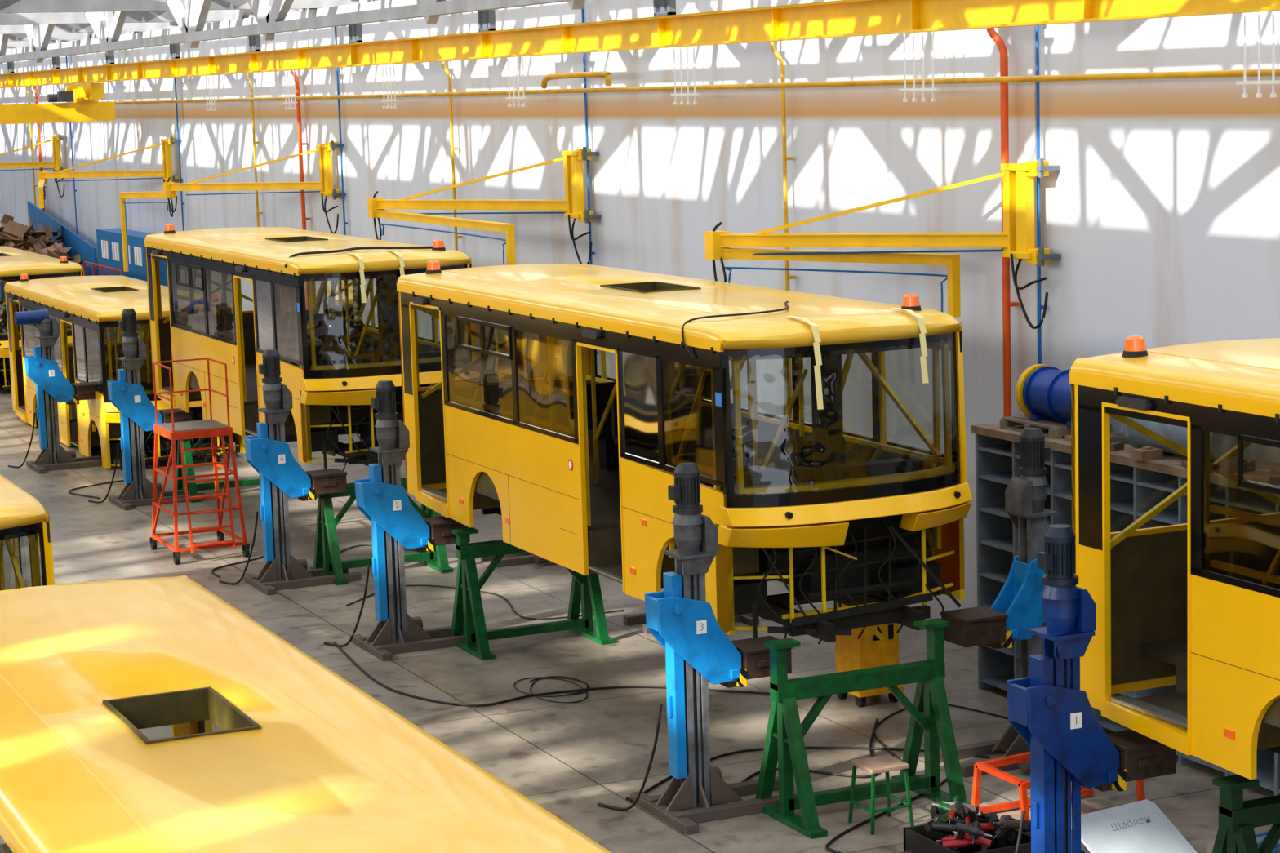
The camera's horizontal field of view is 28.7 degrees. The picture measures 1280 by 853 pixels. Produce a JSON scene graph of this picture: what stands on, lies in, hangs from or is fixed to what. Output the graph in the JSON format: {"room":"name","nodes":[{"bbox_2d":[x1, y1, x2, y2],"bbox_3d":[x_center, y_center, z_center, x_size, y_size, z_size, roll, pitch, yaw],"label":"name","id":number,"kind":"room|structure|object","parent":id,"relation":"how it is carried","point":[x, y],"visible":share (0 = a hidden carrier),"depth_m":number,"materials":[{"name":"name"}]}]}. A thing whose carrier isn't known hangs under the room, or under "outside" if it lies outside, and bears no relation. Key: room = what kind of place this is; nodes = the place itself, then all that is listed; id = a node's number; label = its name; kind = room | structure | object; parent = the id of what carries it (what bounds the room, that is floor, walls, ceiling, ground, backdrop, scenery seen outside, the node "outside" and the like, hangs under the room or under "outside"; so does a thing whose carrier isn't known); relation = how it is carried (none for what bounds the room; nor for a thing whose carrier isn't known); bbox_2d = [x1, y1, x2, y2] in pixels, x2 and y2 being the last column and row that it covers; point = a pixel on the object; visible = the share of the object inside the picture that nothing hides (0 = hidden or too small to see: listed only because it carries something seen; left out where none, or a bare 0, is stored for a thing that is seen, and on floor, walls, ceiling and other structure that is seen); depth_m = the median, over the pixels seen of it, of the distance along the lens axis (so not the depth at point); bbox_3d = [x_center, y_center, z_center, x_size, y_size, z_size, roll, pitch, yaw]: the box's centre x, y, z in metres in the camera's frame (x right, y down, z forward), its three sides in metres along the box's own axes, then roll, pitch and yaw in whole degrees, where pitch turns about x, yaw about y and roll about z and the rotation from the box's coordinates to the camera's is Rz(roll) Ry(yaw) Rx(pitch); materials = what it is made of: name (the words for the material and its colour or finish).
{"room":"bus assembly factory","nodes":[
{"label":"bus assembly factory","id":0,"kind":"room"},
{"bbox_2d":[0,82,115,124],"bbox_3d":[-21.824,-7.059,56.661,19.900,0.910,2.600,-5,9,-24],"label":"crane","id":1,"kind":"object","parent":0,"point":[86,107],"visible":1,"depth_m":59.98,"materials":[{"name":"yellow paint"}]},
{"bbox_2d":[0,0,1279,648],"bbox_3d":[-6.612,-5.448,50.583,0.300,10.500,126.000,-5,9,-24],"label":"wall","id":2,"kind":"structure","parent":0,"point":[1161,209],"depth_m":31.36,"materials":[{"name":"white paint"}]},
{"bbox_2d":[0,133,69,197],"bbox_3d":[-18.498,-7.571,72.737,3.677,1.804,4.246,-4,8,-13],"label":"crane","id":3,"kind":"object","parent":2,"relation":"attached to","point":[56,163],"visible":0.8,"depth_m":71.62,"materials":[{"name":"yellow paint"}]},
{"bbox_2d":[32,85,46,211],"bbox_3d":[-17.694,-6.733,74.255,0.157,7.300,0.362,-5,9,-24],"label":"pipe","id":4,"kind":"object","parent":2,"relation":"attached to","point":[39,135],"visible":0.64,"depth_m":73.86,"materials":[{"name":"metal"}]},
{"bbox_2d":[68,55,82,238],"bbox_3d":[-15.799,-7.590,70.128,0.040,10.000,0.200,-5,9,-24],"label":"pipe","id":5,"kind":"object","parent":2,"relation":"attached to","point":[69,56],"depth_m":70.15,"materials":[{"name":"red metal"}]},
{"bbox_2d":[36,136,182,212],"bbox_3d":[-13.433,-6.125,61.039,3.404,1.804,4.742,-5,9,-24],"label":"crane","id":6,"kind":"object","parent":2,"relation":"attached to","point":[167,171],"visible":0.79,"depth_m":60.61,"materials":[{"name":"yellow paint"}]},
{"bbox_2d":[174,77,184,231],"bbox_3d":[-10.868,-5.276,59.501,0.073,8.000,0.076,-5,9,-24],"label":"pipe","id":7,"kind":"object","parent":2,"relation":"attached to","point":[179,140],"visible":0.37,"depth_m":59.31,"materials":[{"name":"metal"}]},
{"bbox_2d":[177,51,189,231],"bbox_3d":[-10.800,-6.261,59.300,0.040,10.000,0.200,-5,9,-24],"label":"pipe","id":8,"kind":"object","parent":2,"relation":"attached to","point":[180,82],"depth_m":59.22,"materials":[{"name":"metal"}]},
{"bbox_2d":[119,140,345,271],"bbox_3d":[-8.551,-4.394,50.794,7.508,2.750,0.637,6,11,43],"label":"crane","id":9,"kind":"object","parent":2,"relation":"attached to","point":[326,184],"visible":0.98,"depth_m":49.98,"materials":[{"name":"yellow paint"}]},
{"bbox_2d":[246,73,262,226],"bbox_3d":[-8.178,-4.185,53.694,0.120,7.250,0.329,-5,9,-24],"label":"gas pipe","id":10,"kind":"object","parent":2,"relation":"attached to","point":[255,142],"visible":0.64,"depth_m":53.32,"materials":[{"name":"metal"}]},
{"bbox_2d":[291,70,310,310],"bbox_3d":[-6.779,-3.832,50.615,0.157,7.300,0.362,-5,9,-24],"label":"pipe","id":11,"kind":"object","parent":2,"relation":"attached to","point":[300,144],"visible":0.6,"depth_m":50.23,"materials":[{"name":"metal"}]},
{"bbox_2d":[331,26,347,235],"bbox_3d":[-5.800,-4.932,48.472,0.040,10.000,0.200,-5,9,-24],"label":"pipe","id":12,"kind":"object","parent":2,"relation":"attached to","point":[333,39],"depth_m":48.38,"materials":[{"name":"metal"}]},
{"bbox_2d":[442,61,462,250],"bbox_3d":[-3.137,-2.845,42.776,0.120,7.250,0.329,-5,9,-24],"label":"gas pipe","id":13,"kind":"object","parent":2,"relation":"attached to","point":[446,71],"visible":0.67,"depth_m":42.38,"materials":[{"name":"metal"}]},
{"bbox_2d":[367,146,600,265],"bbox_3d":[-2.457,-3.438,38.961,1.681,1.804,5.334,-6,9,-28],"label":"crane","id":14,"kind":"object","parent":2,"relation":"attached to","point":[573,203],"visible":0.93,"depth_m":38.12,"materials":[{"name":"yellow paint"}]},
{"bbox_2d":[577,4,598,354],"bbox_3d":[-0.801,-3.603,37.645,0.040,10.000,0.200,-5,9,-24],"label":"pipe","id":15,"kind":"object","parent":2,"relation":"attached to","point":[579,11],"depth_m":37.54,"materials":[{"name":"metal"}]},
{"bbox_2d":[114,68,1279,103],"bbox_3d":[-2.203,-5.364,39.330,0.183,0.301,58.000,-5,9,-24],"label":"supply pipe","id":16,"kind":"object","parent":2,"relation":"attached to","point":[1264,72],"visible":0.96,"depth_m":30.81,"materials":[{"name":"metal"}]},
{"bbox_2d":[284,70,297,109],"bbox_3d":[-6.909,-6.648,49.412,0.060,0.770,0.800,-5,9,-24],"label":"hanger","id":17,"kind":"object","parent":16,"relation":"attached to","point":[286,102],"visible":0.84,"depth_m":49.36,"materials":[{"name":"white metal"}]},
{"bbox_2d":[381,64,398,108],"bbox_3d":[-4.410,-5.983,43.998,0.060,0.770,0.800,-5,9,-24],"label":"hanger","id":18,"kind":"object","parent":16,"relation":"attached to","point":[384,100],"visible":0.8,"depth_m":43.99,"materials":[{"name":"white metal"}]},
{"bbox_2d":[506,56,527,106],"bbox_3d":[-1.910,-5.319,38.584,0.060,0.770,0.800,-5,9,-24],"label":"hanger","id":19,"kind":"object","parent":16,"relation":"attached to","point":[519,97],"visible":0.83,"depth_m":38.54,"materials":[{"name":"white metal"}]},
{"bbox_2d":[671,45,699,104],"bbox_3d":[0.590,-4.654,33.171,0.060,0.770,0.800,-5,9,-24],"label":"hanger","id":20,"kind":"object","parent":16,"relation":"attached to","point":[674,94],"visible":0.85,"depth_m":33.13,"materials":[{"name":"white metal"}]},
{"bbox_2d":[898,31,939,102],"bbox_3d":[3.090,-3.990,27.757,0.060,0.770,0.800,-5,9,-24],"label":"hanger","id":21,"kind":"object","parent":16,"relation":"attached to","point":[923,89],"visible":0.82,"depth_m":27.72,"materials":[{"name":"white metal"}]},
{"bbox_2d":[1235,10,1279,97],"bbox_3d":[5.589,-3.325,22.343,0.060,0.770,0.800,-5,9,-24],"label":"hanger","id":22,"kind":"object","parent":16,"relation":"attached to","point":[1273,82],"visible":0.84,"depth_m":22.43,"materials":[{"name":"white metal"}]},
{"bbox_2d":[770,41,795,418],"bbox_3d":[1.863,-1.516,31.948,0.120,7.250,0.329,-5,9,-24],"label":"gas pipe","id":23,"kind":"object","parent":2,"relation":"attached to","point":[788,277],"visible":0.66,"depth_m":31.57,"materials":[{"name":"metal"}]},
{"bbox_2d":[704,158,1060,328],"bbox_3d":[2.672,-2.063,27.761,4.466,1.804,0.598,4,10,36],"label":"crane","id":24,"kind":"object","parent":2,"relation":"attached to","point":[1017,237],"visible":0.95,"depth_m":27.53,"materials":[{"name":"yellow paint"}]},
{"bbox_2d":[986,27,1018,417],"bbox_3d":[3.970,-0.975,27.335,0.157,7.300,0.362,-5,9,-24],"label":"pipe","id":25,"kind":"object","parent":2,"relation":"attached to","point":[1006,303],"visible":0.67,"depth_m":27.07,"materials":[{"name":"metal"}]},
{"bbox_2d":[1023,25,1038,368],"bbox_3d":[4.198,-2.274,26.817,0.040,10.000,0.200,-5,9,-24],"label":"trim","id":26,"kind":"structure","parent":2,"relation":"attached to","point":[1029,39],"depth_m":26.71,"materials":[{"name":"white metal"}]},
{"bbox_2d":[1035,25,1044,364],"bbox_3d":[4.276,-1.251,26.701,0.073,8.000,0.076,-5,9,-24],"label":"pipe","id":27,"kind":"object","parent":2,"relation":"attached to","point":[1040,307],"visible":0.3,"depth_m":26.52,"materials":[{"name":"blue metal"}]},
{"bbox_2d":[0,379,1279,852],"bbox_3d":[-16.902,0.807,46.600,23.300,0.200,126.000,-5,9,-24],"label":"floor","id":28,"kind":"structure","parent":0,"point":[567,759],"depth_m":27.59,"materials":[{"name":"concrete"}]},
{"bbox_2d":[0,474,54,591],"bbox_3d":[-8.296,1.773,26.672,2.501,3.015,9.362,-5,9,-24],"label":"bus","id":29,"kind":"object","parent":28,"relation":"on","point":[21,514],"visible":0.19,"depth_m":23.23,"materials":[{"name":"yellow paint"}]},
{"bbox_2d":[0,246,84,394],"bbox_3d":[-15.592,-2.705,60.656,2.613,3.125,9.364,-5,9,-24],"label":"bus","id":30,"kind":"object","parent":28,"relation":"on","point":[14,262],"visible":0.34,"depth_m":56.99,"materials":[{"name":"yellow paint"}]},
{"bbox_2d":[0,200,97,300],"bbox_3d":[-17.541,-4.372,70.605,2.550,3.600,8.800,-5,9,-24],"label":"waste container","id":31,"kind":"object","parent":28,"relation":"on","point":[86,251],"visible":0.2,"depth_m":69.76,"materials":[{"name":"blue metal"}]},
{"bbox_2d":[0,213,83,266],"bbox_3d":[-17.750,-5.028,70.361,3.162,1.877,8.704,-5,9,-24],"label":"heap","id":32,"kind":"object","parent":31,"relation":"in","point":[12,234],"visible":0.43,"depth_m":69.47,"materials":[{"name":"brown cardboard"}]},
{"bbox_2d":[8,309,113,473],"bbox_3d":[-10.440,-0.686,44.835,1.710,2.844,1.236,-5,9,-24],"label":"lift column","id":33,"kind":"structure","parent":28,"relation":"on","point":[52,387],"depth_m":44.69,"materials":[{"name":"metal"}]},
{"bbox_2d":[83,261,122,342],"bbox_3d":[-13.082,-2.680,61.235,0.040,2.520,4.040,-5,9,-24],"label":"guard railing","id":34,"kind":"object","parent":28,"relation":"on","point":[84,262],"visible":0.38,"depth_m":61.19,"materials":[{"name":"red metal"}]},
{"bbox_2d":[4,273,245,470],"bbox_3d":[-10.100,-1.213,48.524,2.613,3.125,9.364,-5,9,-24],"label":"bus","id":35,"kind":"object","parent":28,"relation":"on","point":[89,304],"visible":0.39,"depth_m":46.51,"materials":[{"name":"yellow paint"}]},
{"bbox_2d":[96,227,168,343],"bbox_3d":[-12.727,-3.274,62.988,0.620,3.200,5.200,-5,9,-24],"label":"cabin","id":36,"kind":"object","parent":28,"relation":"on","point":[109,242],"visible":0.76,"depth_m":62.61,"materials":[{"name":"blue metal"}]},
{"bbox_2d":[88,308,204,510],"bbox_3d":[-8.066,-0.340,40.587,1.710,3.168,1.236,-5,9,-24],"label":"lift column","id":37,"kind":"structure","parent":28,"relation":"on","point":[126,393],"depth_m":40.44,"materials":[{"name":"metal"}]},
{"bbox_2d":[144,223,471,471],"bbox_3d":[-5.238,-1.446,38.660,2.613,3.125,9.364,-5,9,-24],"label":"bus","id":38,"kind":"object","parent":37,"relation":"on","point":[332,363],"visible":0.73,"depth_m":36.73,"materials":[{"name":"yellow paint"}]},
{"bbox_2d":[149,357,249,564],"bbox_3d":[-6.376,0.461,35.869,1.100,2.759,1.580,-5,9,-24],"label":"platform","id":39,"kind":"object","parent":28,"relation":"on","point":[172,431],"visible":1,"depth_m":35.54,"materials":[{"name":"red paint"}]},
{"bbox_2d":[176,419,259,502],"bbox_3d":[-6.784,0.429,41.362,1.780,1.396,1.200,-5,9,-24],"label":"trestle","id":40,"kind":"object","parent":28,"relation":"on","point":[193,487],"visible":0.3,"depth_m":41.14,"materials":[{"name":"green paint"}]},
{"bbox_2d":[218,348,361,595],"bbox_3d":[-4.721,0.536,33.439,1.710,3.168,1.236,-5,9,-24],"label":"lift column","id":41,"kind":"structure","parent":28,"relation":"on","point":[282,477],"depth_m":33.32,"materials":[{"name":"metal"}]},
{"bbox_2d":[0,575,611,852],"bbox_3d":[-2.675,3.201,14.980,2.613,3.015,9.364,-5,9,-24],"label":"bus","id":42,"kind":"object","parent":28,"relation":"on","point":[302,759],"visible":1,"depth_m":14.07,"materials":[{"name":"yellow paint"}]},
{"bbox_2d":[309,477,453,585],"bbox_3d":[-3.567,1.275,34.196,1.780,1.466,1.200,-5,9,-24],"label":"trestle","id":43,"kind":"object","parent":28,"relation":"on","point":[326,550],"visible":0.58,"depth_m":33.97,"materials":[{"name":"green paint"}]},
{"bbox_2d":[324,380,476,661],"bbox_3d":[-2.800,1.024,29.444,1.710,3.168,1.236,-5,9,-24],"label":"lift column","id":44,"kind":"structure","parent":28,"relation":"on","point":[396,525],"depth_m":29.32,"materials":[{"name":"metal"}]},
{"bbox_2d":[346,584,623,619],"bbox_3d":[-1.860,2.247,31.923,3.608,0.016,1.461,2,9,25],"label":"cable","id":45,"kind":"object","parent":28,"relation":"on","point":[504,598],"visible":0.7,"depth_m":32.07,"materials":[{"name":"black rubber"}]},
{"bbox_2d":[479,551,552,567],"bbox_3d":[-1.362,0.259,34.734,1.710,3.168,1.236,-5,9,-24],"label":"lift column","id":46,"kind":"structure","parent":28,"relation":"on","point":[522,558],"depth_m":34.45,"materials":[{"name":"metal"}]},
{"bbox_2d":[445,527,613,660],"bbox_3d":[-1.327,1.855,29.538,1.780,1.446,1.200,-5,9,-24],"label":"trestle","id":47,"kind":"object","parent":28,"relation":"on","point":[468,610],"visible":0.71,"depth_m":29.37,"materials":[{"name":"green paint"}]},
{"bbox_2d":[513,675,589,702],"bbox_3d":[-0.927,2.863,27.231,0.778,0.010,1.259,-4,8,-16],"label":"cable","id":48,"kind":"object","parent":28,"relation":"on","point":[550,677],"visible":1,"depth_m":27.41,"materials":[{"name":"black rubber"}]},
{"bbox_2d":[333,641,818,706],"bbox_3d":[-1.335,2.846,27.401,6.556,0.021,1.918,3,9,31],"label":"cable","id":49,"kind":"object","parent":28,"relation":"on","point":[334,642],"visible":0.86,"depth_m":27.05,"materials":[{"name":"black rubber"}]},
{"bbox_2d":[597,462,797,835],"bbox_3d":[0.580,1.883,22.410,1.710,3.168,1.236,-5,9,-24],"label":"lift column","id":50,"kind":"structure","parent":28,"relation":"on","point":[698,651],"depth_m":22.28,"materials":[{"name":"metal"}]},
{"bbox_2d":[396,260,972,644],"bbox_3d":[0.162,-0.054,26.917,2.604,3.125,9.358,-5,9,-24],"label":"bus","id":51,"kind":"object","parent":50,"relation":"on","point":[578,464],"visible":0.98,"depth_m":24.31,"materials":[{"name":"yellow paint"}]},
{"bbox_2d":[581,328,600,339],"bbox_3d":[-0.489,-0.926,25.095,0.052,0.075,0.400,-5,9,-24],"label":"lamp","id":52,"kind":"object","parent":51,"relation":"attached to","point":[587,334],"depth_m":25.05,"materials":[{"name":"grey plastic"}]},
{"bbox_2d":[623,613,767,634],"bbox_3d":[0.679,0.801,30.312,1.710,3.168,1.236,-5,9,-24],"label":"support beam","id":53,"kind":"structure","parent":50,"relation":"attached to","point":[637,619],"depth_m":30.39,"materials":[{"name":"metal"}]},
{"bbox_2d":[626,718,878,799],"bbox_3d":[1.605,3.249,23.800,1.308,0.021,3.657,6,11,44],"label":"cable","id":54,"kind":"object","parent":28,"relation":"on","point":[877,719],"visible":0.49,"depth_m":23.61,"materials":[{"name":"black rubber"}]},
{"bbox_2d":[629,746,990,802],"bbox_3d":[1.444,3.227,23.998,3.639,0.021,1.213,-4,8,-18],"label":"cable","id":55,"kind":"object","parent":28,"relation":"on","point":[806,748],"visible":0.62,"depth_m":24.41,"materials":[{"name":"black rubber"}]},
{"bbox_2d":[747,617,971,839],"bbox_3d":[1.961,2.635,22.397,1.780,1.636,1.200,-5,9,-24],"label":"trestle","id":56,"kind":"object","parent":28,"relation":"on","point":[930,713],"visible":0.91,"depth_m":22.36,"materials":[{"name":"green paint"}]},
{"bbox_2d":[835,601,904,706],"bbox_3d":[2.334,2.206,26.284,0.669,1.378,0.600,-5,9,-24],"label":"cart","id":57,"kind":"object","parent":28,"relation":"on","point":[877,646],"visible":0.22,"depth_m":26.09,"materials":[{"name":"orange paint"}]},
{"bbox_2d":[848,755,914,835],"bbox_3d":[2.106,3.219,21.926,0.425,0.572,0.425,-5,9,-24],"label":"stool","id":58,"kind":"object","parent":28,"relation":"on","point":[873,766],"visible":0.98,"depth_m":21.84,"materials":[{"name":"green paint"}]},
{"bbox_2d":[825,777,946,852],"bbox_3d":[2.246,3.434,22.310,1.114,0.021,4.523,-1,8,6],"label":"cable","id":59,"kind":"object","parent":28,"relation":"on","point":[836,837],"visible":0.67,"depth_m":21.93,"materials":[{"name":"black rubber"}]},
{"bbox_2d":[874,704,1008,760],"bbox_3d":[2.761,3.042,25.084,1.246,0.016,2.051,6,11,44],"label":"cable","id":60,"kind":"object","parent":28,"relation":"on","point":[953,705],"visible":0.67,"depth_m":25.58,"materials":[{"name":"black rubber"}]},
{"bbox_2d":[903,813,1031,852],"bbox_3d":[2.765,3.513,20.767,0.800,0.260,0.905,-5,9,-24],"label":"crate","id":61,"kind":"object","parent":28,"relation":"on","point":[916,838],"visible":0.52,"depth_m":20.79,"materials":[{"name":"black plastic"}]},
{"bbox_2d":[923,812,957,832],"bbox_3d":[2.535,3.278,20.905,0.214,0.172,0.360,3,9,31],"label":"drill","id":62,"kind":"object","parent":61,"relation":"in","point":[928,826],"visible":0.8,"depth_m":20.79,"materials":[{"name":"green plastic"}]},
{"bbox_2d":[929,804,956,824],"bbox_3d":[2.515,3.232,20.812,0.228,0.115,0.357,0,8,15],"label":"drill","id":63,"kind":"object","parent":61,"relation":"in","point":[935,811],"visible":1,"depth_m":20.89,"materials":[{"name":"red plastic"}]},
{"bbox_2d":[933,822,955,837],"bbox_3d":[2.606,3.357,20.718,0.343,0.191,0.215,5,11,42],"label":"drill","id":64,"kind":"object","parent":61,"relation":"in","point":[946,829],"visible":0.66,"depth_m":20.69,"materials":[{"name":"black plastic"}]},
{"bbox_2d":[942,838,973,849],"bbox_3d":[2.637,3.483,20.505,0.332,0.249,0.154,-1,8,8],"label":"drill","id":65,"kind":"object","parent":61,"relation":"in","point":[953,844],"visible":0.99,"depth_m":20.43,"materials":[{"name":"red plastic"}]},
{"bbox_2d":[954,822,992,849],"bbox_3d":[2.715,3.346,20.385,0.371,0.234,0.131,4,9,34],"label":"drill","id":66,"kind":"object","parent":65,"relation":"on","point":[962,828],"visible":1,"depth_m":20.35,"materials":[{"name":"black plastic"}]},
{"bbox_2d":[964,817,970,825],"bbox_3d":[2.644,3.369,20.755,0.186,0.260,0.319,0,8,9],"label":"drill","id":67,"kind":"object","parent":61,"relation":"in","point":[967,820],"visible":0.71,"depth_m":20.72,"materials":[{"name":"red plastic"}]},
{"bbox_2d":[932,803,969,823],"bbox_3d":[2.561,3.239,20.790,0.345,0.152,0.228,2,9,27],"label":"drill","id":68,"kind":"object","parent":67,"relation":"on","point":[945,808],"visible":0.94,"depth_m":20.79,"materials":[{"name":"green paint"}]},
{"bbox_2d":[952,831,991,851],"bbox_3d":[2.707,3.458,20.422,0.318,0.287,0.142,0,8,14],"label":"drill","id":69,"kind":"object","parent":61,"relation":"in","point":[985,843],"visible":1,"depth_m":20.40,"materials":[{"name":"red plastic"}]},
{"bbox_2d":[992,826,1010,848],"bbox_3d":[2.939,3.380,20.502,0.124,0.231,0.361,3,9,31],"label":"drill","id":70,"kind":"object","parent":61,"relation":"in","point":[1002,833],"visible":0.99,"depth_m":20.57,"materials":[{"name":"black plastic"}]},
{"bbox_2d":[988,811,1017,842],"bbox_3d":[2.995,3.303,20.741,0.195,0.195,0.349,-2,8,-2],"label":"drill","id":71,"kind":"object","parent":61,"relation":"in","point":[993,816],"visible":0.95,"depth_m":20.59,"materials":[{"name":"black plastic"}]},
{"bbox_2d":[993,819,1020,839],"bbox_3d":[2.954,3.321,20.546,0.319,0.250,0.198,-9,11,-42],"label":"drill","id":72,"kind":"object","parent":71,"relation":"on","point":[1008,824],"visible":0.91,"depth_m":20.49,"materials":[{"name":"metal"}]},
{"bbox_2d":[939,427,1071,777],"bbox_3d":[3.633,1.603,23.795,1.710,3.168,1.236,-5,9,-24],"label":"lift column","id":73,"kind":"structure","parent":28,"relation":"on","point":[1017,608],"depth_m":23.67,"materials":[{"name":"metal"}]},
{"bbox_2d":[971,751,1145,822],"bbox_3d":[3.680,3.177,22.038,1.250,0.534,0.890,-5,9,-24],"label":"steel frame","id":74,"kind":"object","parent":28,"relation":"on","point":[989,766],"visible":0.33,"depth_m":22.10,"materials":[{"name":"red paint"}]},
{"bbox_2d":[1006,524,1175,852],"bbox_3d":[3.276,2.292,18.828,1.710,3.168,1.236,-5,9,-24],"label":"lift column","id":75,"kind":"structure","parent":28,"relation":"on","point":[1068,744],"depth_m":18.63,"materials":[{"name":"metal"}]},
{"bbox_2d":[971,422,1279,795],"bbox_3d":[5.133,1.672,24.186,0.910,2.840,5.700,-5,9,-24],"label":"shelving unit","id":76,"kind":"object","parent":28,"relation":"on","point":[1136,486],"visible":0.22,"depth_m":25.23,"materials":[{"name":"grey metal"}]},
{"bbox_2d":[1000,415,1111,439],"bbox_3d":[4.279,-0.012,25.802,0.700,0.110,1.000,-5,9,-24],"label":"pallet","id":77,"kind":"object","parent":76,"relation":"on","point":[1056,429],"visible":0.51,"depth_m":25.65,"materials":[{"name":"brown wood"}]},
{"bbox_2d":[1015,364,1071,427],"bbox_3d":[4.348,-0.313,25.588,0.570,0.570,1.024,-5,9,-24],"label":"drum","id":78,"kind":"object","parent":77,"relation":"on","point":[1042,391],"visible":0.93,"depth_m":25.60,"materials":[{"name":"blue metal"}]},
{"bbox_2d":[1132,446,1162,461],"bbox_3d":[4.804,0.251,23.757,0.275,0.110,0.184,-7,9,-32],"label":"wood block","id":79,"kind":"object","parent":76,"relation":"on","point":[1145,453],"visible":1,"depth_m":23.69,"materials":[{"name":"brown wood"}]},
{"bbox_2d":[1123,417,1187,456],"bbox_3d":[5.160,0.076,23.742,0.440,0.440,1.330,-5,9,-24],"label":"tank","id":80,"kind":"object","parent":76,"relation":"on","point":[1178,435],"visible":0.34,"depth_m":23.84,"materials":[{"name":"metal"}]},
{"bbox_2d":[1071,800,1196,852],"bbox_3d":[4.072,3.409,20.677,0.960,0.388,0.604,-7,9,-32],"label":"board","id":81,"kind":"object","parent":28,"relation":"on","point":[1140,826],"visible":1,"depth_m":20.74,"materials":[{"name":"grey"}]},
{"bbox_2d":[1212,774,1279,852],"bbox_3d":[4.974,3.188,18.314,1.780,1.466,1.200,-5,9,-24],"label":"trestle","id":82,"kind":"object","parent":28,"relation":"on","point":[1237,818],"visible":0.98,"depth_m":17.91,"materials":[{"name":"green metal"}]},
{"bbox_2d":[1069,335,1279,779],"bbox_3d":[6.413,1.264,15.668,2.613,3.125,9.364,-5,9,-24],"label":"bus","id":83,"kind":"object","parent":82,"relation":"on","point":[1193,606],"visible":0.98,"depth_m":18.14,"materials":[{"name":"yellow paint"}]},
{"bbox_2d":[1115,395,1152,410],"bbox_3d":[3.641,-0.173,18.450,0.052,0.075,0.400,-5,9,-24],"label":"lamp","id":84,"kind":"object","parent":83,"relation":"attached to","point":[1122,402],"depth_m":18.42,"materials":[{"name":"grey plastic"}]},
{"bbox_3d":[-43.506,-11.473,102.796,23.000,10.500,0.300,-5,9,-24],"label":"wall","id":85,"kind":"structure","parent":0,"visible":0},
{"bbox_2d":[5,0,447,54],"bbox_3d":[-9.083,-8.323,49.256,0.140,1.223,126.300,-5,9,-24],"label":"roof truss","id":86,"kind":"object","parent":85,"relation":"attached to","point":[242,15],"visible":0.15,"depth_m":45.06,"materials":[{"name":"white metal"}]},
{"bbox_2d":[0,0,585,63],"bbox_3d":[-11.530,-7.900,48.178,0.140,1.811,126.300,-5,9,-24],"label":"roof truss","id":87,"kind":"object","parent":85,"relation":"attached to","point":[270,15],"visible":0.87,"depth_m":36.22,"materials":[{"name":"white metal"}]},
{"bbox_3d":[-21.241,-7.933,43.524,14.950,0.200,126.000,-5,9,-24],"label":"ceiling","id":88,"kind":"structure","parent":0,"visible":0},
{"bbox_2d":[8,31,144,40],"bbox_3d":[-21.041,-8.645,53.503,22.960,1.099,0.200,-5,9,-24],"label":"truss","id":89,"kind":"object","parent":88,"relation":"attached to","point":[57,36],"visible":0.21,"depth_m":56.99,"materials":[{"name":"white metal"}]},
{"bbox_2d":[0,12,217,34],"bbox_3d":[-18.542,-7.981,48.089,22.960,1.099,0.200,-5,9,-24],"label":"truss","id":90,"kind":"object","parent":88,"relation":"attached to","point":[127,27],"visible":0.2,"depth_m":51.26,"materials":[{"name":"white metal"}]},
{"bbox_2d":[0,8,299,25],"bbox_3d":[-16.042,-7.316,42.675,22.960,1.099,0.200,-5,9,-24],"label":"truss","id":91,"kind":"object","parent":88,"relation":"attached to","point":[141,16],"visible":0.5,"depth_m":45.32,"materials":[{"name":"white metal"}]},
{"bbox_2d":[248,10,261,52],"bbox_3d":[-7.206,-7.380,46.747,0.200,0.760,0.560,-5,9,-24],"label":"hanger","id":92,"kind":"object","parent":91,"relation":"attached to","point":[255,40],"visible":0.33,"depth_m":46.61,"materials":[{"name":"grey metal"}]},
{"bbox_2d":[0,0,377,13],"bbox_3d":[-13.542,-6.652,37.261,22.960,1.099,0.200,-5,9,-24],"label":"truss","id":93,"kind":"object","parent":88,"relation":"attached to","point":[6,6],"visible":0.6,"depth_m":39.58,"materials":[{"name":"white metal"}]},
{"bbox_2d":[348,23,362,43],"bbox_3d":[-4.707,-6.716,41.333,0.200,0.760,0.560,-5,9,-24],"label":"hanger","id":94,"kind":"object","parent":93,"relation":"attached to","point":[355,31],"visible":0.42,"depth_m":41.27,"materials":[{"name":"grey metal"}]},
{"bbox_3d":[-11.043,-5.987,31.848,22.960,1.099,0.200,-5,9,-24],"label":"truss","id":95,"kind":"object","parent":88,"relation":"attached to","visible":0},
{"bbox_2d":[477,8,495,31],"bbox_3d":[-2.207,-6.051,35.919,0.200,0.760,0.560,-5,9,-24],"label":"hanger","id":96,"kind":"object","parent":95,"relation":"attached to","point":[486,18],"visible":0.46,"depth_m":35.87,"materials":[{"name":"grey metal"}]},
{"bbox_2d":[0,0,1279,88],"bbox_3d":[-7.189,-6.816,46.824,0.220,0.380,120.000,-5,9,-24],"label":"beam","id":97,"kind":"structure","parent":96,"relation":"hanging from","point":[837,18],"depth_m":29.92,"materials":[{"name":"yellow metal"}]},
{"bbox_3d":[-8.543,-5.323,26.434,22.960,1.099,0.200,-5,9,-24],"label":"truss","id":98,"kind":"object","parent":88,"relation":"attached to","visible":0},
{"bbox_2d":[653,0,675,16],"bbox_3d":[0.293,-5.387,30.505,0.200,0.760,0.560,-5,9,-24],"label":"hanger","id":99,"kind":"object","parent":98,"relation":"attached to","point":[661,7],"visible":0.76,"depth_m":30.47,"materials":[{"name":"grey metal"}]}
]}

